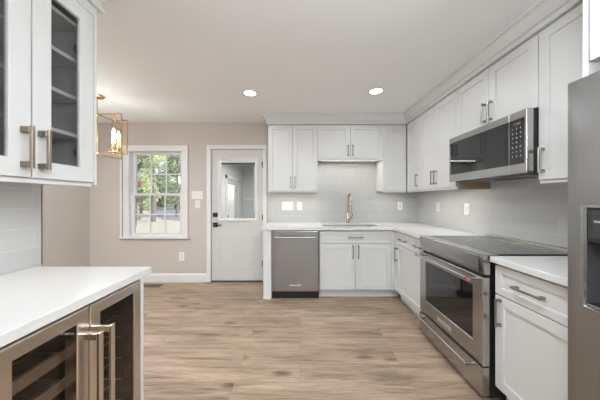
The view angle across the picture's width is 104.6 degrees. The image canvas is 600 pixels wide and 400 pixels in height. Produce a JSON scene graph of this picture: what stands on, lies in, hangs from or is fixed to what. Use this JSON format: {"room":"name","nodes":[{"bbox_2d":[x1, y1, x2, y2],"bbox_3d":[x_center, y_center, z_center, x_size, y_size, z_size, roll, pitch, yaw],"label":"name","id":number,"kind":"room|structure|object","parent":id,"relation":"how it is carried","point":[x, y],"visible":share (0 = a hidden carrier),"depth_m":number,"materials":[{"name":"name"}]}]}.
{"room":"kitchen","nodes":[
{"label":"kitchen","id":0,"kind":"room"},
{"bbox_2d":[41,185,89,266],"bbox_3d":[-3.286,0.044,1.480,0.120,2.440,4.160,0,0,0],"label":"wall","id":1,"kind":"structure","parent":0,"point":[66,209],"depth_m":3.21,"materials":[{"name":"beige paint"}]},
{"bbox_2d":[180,155,242,217],"bbox_3d":[-1.860,0.199,5.540,0.080,2.470,3.720,0,0,0],"label":"wall","id":2,"kind":"structure","parent":0,"point":[236,171],"depth_m":6.08,"materials":[{"name":"grey paint"}]},
{"bbox_2d":[225,174,238,217],"bbox_3d":[-1.810,0.409,6.250,0.020,2.050,1.200,0,0,0],"label":"trim","id":3,"kind":"structure","parent":2,"relation":"attached to","point":[226,175],"depth_m":6.01,"materials":[{"name":"white wood"}]},
{"bbox_2d":[227,179,236,217],"bbox_3d":[-1.830,0.449,6.250,0.080,1.950,0.980,0,0,0],"label":"door","id":4,"kind":"structure","parent":2,"relation":"in","point":[230,182],"depth_m":6.60,"materials":[{"name":"paint"}]},
{"bbox_2d":[237,163,254,166],"bbox_3d":[-0.700,-1.086,5.590,2.400,0.100,3.820,0,0,0],"label":"ceiling","id":5,"kind":"structure","parent":0,"point":[237,163],"depth_m":7.06,"materials":[{"name":"grey paint"}]},
{"bbox_2d":[243,167,254,217],"bbox_3d":[-0.750,0.199,7.450,2.300,2.470,0.100,0,0,0],"label":"wall","id":6,"kind":"structure","parent":0,"point":[248,172],"depth_m":7.40,"materials":[{"name":"grey paint"}]},
{"bbox_2d":[90,123,417,272],"bbox_3d":[-0.706,0.094,3.616,5.281,2.540,0.128,0,0,0],"label":"wall","id":7,"kind":"structure","parent":0,"point":[106,248],"depth_m":3.56,"materials":[{"name":"beige paint"}]},
{"bbox_2d":[120,146,122,236],"bbox_3d":[-2.730,-0.122,3.545,0.030,1.392,0.030,0,0,0],"label":"trim","id":8,"kind":"structure","parent":7,"relation":"attached to","point":[121,161],"depth_m":3.53,"materials":[{"name":"white wood"}]},
{"bbox_2d":[119,145,189,238],"bbox_3d":[-2.213,-0.116,3.607,1.054,1.424,0.205,0,0,0],"label":"window","id":9,"kind":"structure","parent":7,"relation":"in","point":[130,174],"depth_m":3.54,"materials":[{"name":"white wood"}]},
{"bbox_2d":[143,273,205,281],"bbox_3d":[-2.328,1.199,3.552,1.796,0.130,0.016,0,0,0],"label":"baseboard","id":10,"kind":"structure","parent":7,"relation":"attached to","point":[153,277],"depth_m":3.54,"materials":[{"name":"white wood"}]},
{"bbox_2d":[179,252,183,260],"bbox_3d":[-1.815,0.872,3.556,0.080,0.130,0.008,0,0,0],"label":"wall outlet","id":11,"kind":"object","parent":7,"relation":"attached to","point":[181,254],"visible":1,"depth_m":3.55,"materials":[{"name":"white plastic"}]},
{"bbox_2d":[192,191,202,198],"bbox_3d":[-1.575,-0.069,3.555,0.165,0.118,0.009,0,0,0],"label":"light switch","id":12,"kind":"object","parent":7,"relation":"attached to","point":[195,194],"visible":1,"depth_m":3.55,"materials":[{"name":"white plastic"}]},
{"bbox_2d":[195,200,199,207],"bbox_3d":[-1.570,0.071,3.555,0.072,0.115,0.009,0,0,0],"label":"light switch","id":13,"kind":"object","parent":7,"relation":"attached to","point":[197,202],"visible":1,"depth_m":3.55,"materials":[{"name":"white plastic"}]},
{"bbox_2d":[206,145,266,281],"bbox_3d":[-0.970,0.214,3.609,0.920,2.100,0.142,0,0,0],"label":"trim","id":14,"kind":"structure","parent":7,"relation":"attached to","point":[209,148],"depth_m":3.54,"materials":[{"name":"white wood"}]},
{"bbox_2d":[211,150,262,280],"bbox_3d":[-0.955,0.240,3.566,0.818,2.019,0.097,0,0,0],"label":"door","id":15,"kind":"structure","parent":7,"relation":"in","point":[236,243],"depth_m":3.57,"materials":[{"name":"paint"}]},
{"bbox_2d":[211,281,262,281],"bbox_3d":[-0.965,1.257,3.615,0.820,0.014,0.130,0,0,0],"label":"trim","id":16,"kind":"structure","parent":7,"relation":"attached to","point":[211,281],"depth_m":3.55,"materials":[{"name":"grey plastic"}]},
{"bbox_2d":[282,202,292,209],"bbox_3d":[-0.190,0.099,3.547,0.165,0.125,0.009,0,0,0],"label":"light switch","id":17,"kind":"object","parent":7,"relation":"attached to","point":[285,205],"visible":1,"depth_m":3.54,"materials":[{"name":"white plastic"}]},
{"bbox_2d":[268,125,316,191],"bbox_3d":[-0.101,-0.570,3.379,0.690,0.942,0.362,0,0,0],"label":"upper cabinet","id":18,"kind":"object","parent":7,"relation":"attached to","point":[292,149],"visible":1,"depth_m":3.25,"materials":[{"name":"paint"}]},
{"bbox_2d":[297,202,301,209],"bbox_3d":[-0.005,0.099,3.547,0.075,0.120,0.008,0,0,0],"label":"wall outlet","id":19,"kind":"object","parent":7,"relation":"attached to","point":[299,204],"visible":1,"depth_m":3.54,"materials":[{"name":"white plastic"}]},
{"bbox_2d":[317,125,382,161],"bbox_3d":[0.701,-0.792,3.379,0.914,0.497,0.362,0,0,0],"label":"upper cabinet","id":20,"kind":"object","parent":7,"relation":"attached to","point":[335,143],"visible":0.99,"depth_m":3.25,"materials":[{"name":"paint"}]},
{"bbox_2d":[376,125,405,191],"bbox_3d":[1.321,-0.570,3.397,0.327,0.942,0.325,0,0,0],"label":"upper cabinet","id":21,"kind":"object","parent":7,"relation":"attached to","point":[390,172],"visible":0.99,"depth_m":3.23,"materials":[{"name":"paint"}]},
{"bbox_2d":[398,202,402,209],"bbox_3d":[1.530,0.099,3.547,0.075,0.120,0.008,0,0,0],"label":"wall outlet","id":22,"kind":"object","parent":7,"relation":"attached to","point":[400,204],"visible":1,"depth_m":3.54,"materials":[{"name":"white plastic"}]},
{"bbox_2d":[261,0,582,126],"bbox_3d":[0.483,-1.110,1.790,2.023,0.132,3.540,0,0,0],"label":"trim","id":23,"kind":"structure","parent":7,"relation":"attached to","point":[542,13],"depth_m":2.02,"materials":[{"name":"paint"}]},
{"bbox_2d":[144,282,506,399],"bbox_3d":[-0.706,1.314,0.030,5.281,0.100,7.300,0,0,0],"label":"floor","id":24,"kind":"structure","parent":0,"point":[203,340],"depth_m":1.97,"materials":[{"name":"brown wood"}]},
{"bbox_2d":[0,280,139,399],"bbox_3d":[-1.037,0.827,0.850,0.666,0.874,0.548,0,0,0],"label":"wine cooler","id":25,"kind":"object","parent":24,"relation":"on","point":[92,352],"visible":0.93,"depth_m":0.84,"materials":[{"name":"silver metal"}]},
{"bbox_2d":[139,278,143,399],"bbox_3d":[-1.081,0.825,1.136,0.618,0.878,0.020,0,0,0],"label":"end panel","id":26,"kind":"object","parent":24,"relation":"on","point":[141,279],"visible":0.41,"depth_m":1.14,"materials":[{"name":"paint"}]},
{"bbox_2d":[144,284,162,286],"bbox_3d":[-2.200,1.260,3.400,0.340,0.007,0.120,0,0,0],"label":"floor vent","id":27,"kind":"object","parent":24,"relation":"in","point":[145,285],"visible":0.73,"depth_m":3.39,"materials":[{"name":"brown metal"}]},
{"bbox_2d":[263,230,271,298],"bbox_3d":[-0.416,0.825,3.249,0.108,0.878,0.622,0,0,0],"label":"end panel","id":28,"kind":"object","parent":24,"relation":"on","point":[267,234],"visible":0.7,"depth_m":2.94,"materials":[{"name":"paint"}]},
{"bbox_2d":[272,230,318,297],"bbox_3d":[-0.058,0.827,3.204,0.594,0.874,0.681,0,0,0],"label":"dishwasher","id":29,"kind":"object","parent":24,"relation":"on","point":[295,253],"visible":1,"depth_m":2.92,"materials":[{"name":"grey metal"}]},
{"bbox_2d":[319,230,390,295],"bbox_3d":[0.706,0.825,3.236,0.915,0.878,0.645,0,0,0],"label":"base cabinet","id":30,"kind":"object","parent":24,"relation":"on","point":[351,262],"visible":0.95,"depth_m":2.96,"materials":[{"name":"paint"}]},
{"bbox_2d":[261,222,484,238],"bbox_3d":[0.658,0.367,2.882,2.296,0.035,1.340,0,0,0],"label":"countertop","id":31,"kind":"structure","parent":30,"relation":"on","point":[415,229],"depth_m":2.92,"materials":[{"name":"white stone"}]},
{"bbox_2d":[346,193,352,222],"bbox_3d":[0.748,0.126,3.415,0.102,0.448,0.198,0,0,-3],"label":"kitchen faucet","id":32,"kind":"object","parent":31,"relation":"on","point":[349,194],"visible":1,"depth_m":3.47,"materials":[{"name":"gold metal"}]},
{"bbox_2d":[389,230,397,295],"bbox_3d":[1.222,0.825,2.997,0.116,0.878,0.086,0,0,0],"label":"cabinet filler","id":33,"kind":"object","parent":24,"relation":"on","point":[392,292],"visible":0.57,"depth_m":2.95,"materials":[{"name":"paint"}]},
{"bbox_2d":[394,231,423,314],"bbox_3d":[1.491,0.825,2.580,0.646,0.878,0.738,0,0,0],"label":"base cabinet","id":34,"kind":"object","parent":24,"relation":"on","point":[407,265],"visible":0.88,"depth_m":2.60,"materials":[{"name":"paint"}]},
{"bbox_2d":[414,234,567,397],"bbox_3d":[1.439,0.795,1.826,0.738,0.938,0.760,0,0,0],"label":"range","id":35,"kind":"object","parent":24,"relation":"on","point":[457,273],"visible":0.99,"depth_m":1.65,"materials":[{"name":"silver metal"}]},
{"bbox_2d":[433,236,567,255],"bbox_3d":[1.498,0.347,1.826,0.515,0.009,0.748,0,0,0],"label":"cooktop","id":36,"kind":"object","parent":35,"relation":"in","point":[497,245],"depth_m":1.69,"materials":[{"name":"grey glass"}]},
{"bbox_2d":[494,264,567,399],"bbox_3d":[1.491,0.825,1.215,0.646,0.878,0.444,0,0,0],"label":"base cabinet","id":37,"kind":"object","parent":24,"relation":"on","point":[531,312],"visible":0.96,"depth_m":1.22,"materials":[{"name":"paint"}]},
{"bbox_2d":[490,256,567,286],"bbox_3d":[1.491,0.367,1.214,0.632,0.035,0.446,0,0,0],"label":"countertop","id":38,"kind":"structure","parent":37,"relation":"on","point":[554,269],"depth_m":1.25,"materials":[{"name":"white stone"}]},
{"bbox_2d":[568,70,599,399],"bbox_3d":[1.417,0.389,0.495,0.777,1.750,0.905,0,0,0],"label":"refrigerator","id":39,"kind":"object","parent":24,"relation":"on","point":[583,93],"visible":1,"depth_m":0.89,"materials":[{"name":"grey metal"}]},
{"bbox_2d":[583,0,599,76],"bbox_3d":[1.510,0.112,0.980,0.610,2.305,0.019,0,0,0],"label":"end panel","id":40,"kind":"object","parent":24,"relation":"on","point":[589,67],"visible":0.02,"depth_m":0.97,"materials":[{"name":"paint"}]},
{"bbox_3d":[-1.077,0.825,-0.326,0.627,0.878,0.549,0,0,0],"label":"base cabinet","id":41,"kind":"object","parent":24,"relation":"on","visible":0},
{"bbox_2d":[0,267,150,347],"bbox_3d":[-1.083,0.367,0.306,0.616,0.035,1.812,0,0,0],"label":"countertop","id":42,"kind":"structure","parent":41,"relation":"on","point":[32,298],"depth_m":0.88,"materials":[{"name":"white stone"}]},
{"bbox_2d":[97,0,579,122],"bbox_3d":[-0.706,-1.236,0.030,5.281,0.120,7.300,0,0,0],"label":"ceiling","id":43,"kind":"structure","parent":0,"point":[159,61],"depth_m":1.86,"materials":[{"name":"paint"}]},
{"bbox_2d":[87,0,106,12],"bbox_3d":[-1.194,-1.087,0.352,0.412,0.178,1.904,0,0,0],"label":"trim","id":44,"kind":"structure","parent":43,"relation":"attached to","point":[97,4],"depth_m":1.22,"materials":[{"name":"paint"}]},
{"bbox_2d":[97,93,127,159],"bbox_3d":[-2.290,-0.833,2.620,0.497,0.684,0.497,0,0,-44],"label":"chandelier","id":45,"kind":"object","parent":43,"relation":"hanging from","point":[99,96],"visible":0.48,"depth_m":2.61,"materials":[{"name":"gold metal"}]},
{"bbox_2d":[242,89,257,96],"bbox_3d":[-0.552,-1.172,2.560,0.176,0.007,0.176,0,0,0],"label":"recessed light","id":46,"kind":"object","parent":43,"relation":"in","point":[247,92],"visible":1,"depth_m":2.55,"materials":[{"name":"white plastic"}]},
{"bbox_2d":[368,87,384,94],"bbox_3d":[0.824,-1.172,2.515,0.176,0.007,0.176,0,0,0],"label":"recessed light","id":47,"kind":"object","parent":43,"relation":"in","point":[377,90],"visible":1,"depth_m":2.51,"materials":[{"name":"white plastic"}]},
{"bbox_2d":[418,177,567,247],"bbox_3d":[1.871,0.044,-0.030,0.128,2.440,7.180,0,0,0],"label":"wall","id":48,"kind":"structure","parent":0,"point":[531,210],"depth_m":2.01,"materials":[{"name":"grey tile"}]},
{"bbox_2d":[407,117,419,191],"bbox_3d":[1.631,-0.570,3.064,0.366,0.942,0.338,0,0,0],"label":"upper cabinet","id":49,"kind":"object","parent":48,"relation":"attached to","point":[412,127],"visible":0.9,"depth_m":3.06,"materials":[{"name":"paint"}]},
{"bbox_2d":[436,202,439,211],"bbox_3d":[1.802,0.096,3.030,0.008,0.120,0.075,0,0,0],"label":"wall outlet","id":50,"kind":"object","parent":48,"relation":"attached to","point":[437,203],"visible":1,"depth_m":3.02,"materials":[{"name":"white plastic"}]},
{"bbox_2d":[419,91,489,191],"bbox_3d":[1.631,-0.570,2.551,0.366,0.942,0.688,0,0,0],"label":"upper cabinet","id":51,"kind":"object","parent":48,"relation":"attached to","point":[437,125],"visible":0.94,"depth_m":2.49,"materials":[{"name":"paint"}]},
{"bbox_2d":[464,203,469,214],"bbox_3d":[1.802,0.104,2.506,0.009,0.125,0.080,0,0,0],"label":"light switch","id":52,"kind":"object","parent":48,"relation":"attached to","point":[466,205],"visible":1,"depth_m":2.50,"materials":[{"name":"white plastic"}]},
{"bbox_2d":[456,34,538,135],"bbox_3d":[1.631,-0.809,1.828,0.366,0.463,0.762,0,0,0],"label":"upper cabinet","id":53,"kind":"object","parent":48,"relation":"attached to","point":[510,86],"visible":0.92,"depth_m":1.71,"materials":[{"name":"paint"}]},
{"bbox_2d":[449,108,538,181],"bbox_3d":[1.614,-0.367,1.824,0.398,0.411,0.752,0,0,0],"label":"microwave","id":54,"kind":"object","parent":53,"relation":"attached to","point":[505,148],"visible":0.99,"depth_m":1.67,"materials":[{"name":"silver metal"}]},
{"bbox_2d":[537,2,582,183],"bbox_3d":[1.631,-0.570,1.219,0.366,0.942,0.456,0,0,0],"label":"upper cabinet","id":55,"kind":"object","parent":48,"relation":"attached to","point":[561,42],"visible":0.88,"depth_m":1.35,"materials":[{"name":"paint"}]},
{"bbox_2d":[590,0,599,61],"bbox_3d":[1.491,-0.808,0.496,0.646,0.465,0.945,0,0,0],"label":"upper cabinet","id":56,"kind":"object","parent":48,"relation":"attached to","point":[594,4],"visible":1,"depth_m":0.95,"materials":[{"name":"paint"}]},
{"bbox_3d":[-1.460,0.044,-1.123,0.120,2.440,4.754,0,0,0],"label":"wall","id":57,"kind":"structure","parent":0,"visible":0},
{"bbox_2d":[0,182,40,274],"bbox_3d":[-1.396,0.131,0.324,0.008,0.438,1.848,0,0,0],"label":"wall","id":58,"kind":"structure","parent":57,"relation":"attached to","point":[20,203],"depth_m":1.15,"materials":[{"name":"grey tile"}]},
{"bbox_2d":[41,185,42,263],"bbox_3d":[-1.394,0.131,1.250,0.010,0.438,0.005,0,0,0],"label":"trim","id":59,"kind":"structure","parent":58,"relation":"attached to","point":[41,185],"depth_m":1.25,"materials":[{"name":"silver metal"}]},
{"bbox_2d":[0,0,96,186],"bbox_3d":[-1.213,-0.532,0.935,0.370,0.932,0.574,0,0,0],"label":"upper cabinet","id":60,"kind":"object","parent":58,"relation":"attached to","point":[48,48],"visible":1,"depth_m":1.02,"materials":[{"name":"paint"}]},
{"bbox_2d":[0,0,76,31],"bbox_3d":[-1.250,-0.867,0.926,0.270,0.018,0.522,0,0,0],"label":"shelf","id":61,"kind":"object","parent":60,"relation":"attached to","point":[60,22],"depth_m":1.12,"materials":[{"name":"white wood"}]},
{"bbox_2d":[0,13,76,66],"bbox_3d":[-1.250,-0.687,0.926,0.270,0.018,0.522,0,0,0],"label":"shelf","id":62,"kind":"object","parent":60,"relation":"attached to","point":[59,58],"depth_m":1.10,"materials":[{"name":"white wood"}]},
{"bbox_2d":[0,62,76,102],"bbox_3d":[-1.250,-0.502,0.926,0.270,0.018,0.522,0,0,0],"label":"shelf","id":63,"kind":"object","parent":60,"relation":"attached to","point":[57,95],"depth_m":1.09,"materials":[{"name":"white wood"}]},
{"bbox_2d":[0,112,76,138],"bbox_3d":[-1.250,-0.317,0.926,0.270,0.018,0.522,0,0,0],"label":"shelf","id":64,"kind":"object","parent":60,"relation":"attached to","point":[56,133],"depth_m":1.09,"materials":[{"name":"white wood"}]},
{"label":"outside","id":65,"kind":"structure","parent":0,"visible":0},
{"bbox_2d":[136,204,233,232],"bbox_3d":[-15.000,2.014,25.000,150.000,0.300,130.000,0,0,0],"label":"lawn","id":66,"kind":"structure","parent":65,"point":[172,226],"depth_m":17.31,"materials":[{"name":"beige"}]},
{"bbox_2d":[136,175,144,226],"bbox_3d":[-11.489,0.094,15.897,1.322,3.552,1.128,0,0,-13],"label":"shrub","id":67,"kind":"object","parent":66,"relation":"on","point":[139,181],"visible":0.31,"depth_m":16.07,"materials":[{"name":"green plant"}]},
{"bbox_2d":[136,155,160,215],"bbox_3d":[-18.420,-2.393,26.806,3.590,8.524,4.076,0,0,0],"label":"tree","id":68,"kind":"object","parent":66,"relation":"on","point":[139,165],"visible":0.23,"depth_m":26.85,"materials":[{"name":"green plant"}]},
{"bbox_2d":[137,155,159,209],"bbox_3d":[-27.952,-3.507,40.728,6.019,10.862,6.551,0,0,0],"label":"tree","id":69,"kind":"object","parent":66,"relation":"on","point":[146,202],"visible":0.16,"depth_m":40.08,"materials":[{"name":"green plant"}]},
{"bbox_2d":[137,155,169,221],"bbox_3d":[-12.311,-2.439,19.732,2.552,8.627,2.975,0,0,0],"label":"tree","id":70,"kind":"object","parent":66,"relation":"on","point":[146,178],"visible":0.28,"depth_m":19.20,"materials":[{"name":"green plant"}]},
{"bbox_2d":[137,206,179,220],"bbox_3d":[-24.119,1.853,47.319,14.916,0.019,61.605,0,0,-39],"label":"driveway","id":71,"kind":"structure","parent":66,"relation":"on","point":[160,210],"depth_m":32.96,"materials":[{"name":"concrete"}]},
{"bbox_2d":[155,155,179,216],"bbox_3d":[-13.253,-3.186,24.853,4.061,10.111,4.090,0,0,0],"label":"tree","id":72,"kind":"object","parent":71,"relation":"on","point":[173,186],"visible":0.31,"depth_m":24.57,"materials":[{"name":"green plant"}]},
{"bbox_2d":[156,155,172,206],"bbox_3d":[-33.510,-6.166,55.041,6.643,16.277,6.547,0,0,28],"label":"tree","id":73,"kind":"object","parent":66,"relation":"on","point":[160,203],"visible":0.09,"depth_m":54.72,"materials":[{"name":"green plant"}]},
{"bbox_2d":[158,155,179,208],"bbox_3d":[-23.411,-4.565,44.071,6.921,12.973,5.832,0,0,0],"label":"tree","id":74,"kind":"object","parent":66,"relation":"on","point":[173,159],"visible":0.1,"depth_m":42.93,"materials":[{"name":"green plant"}]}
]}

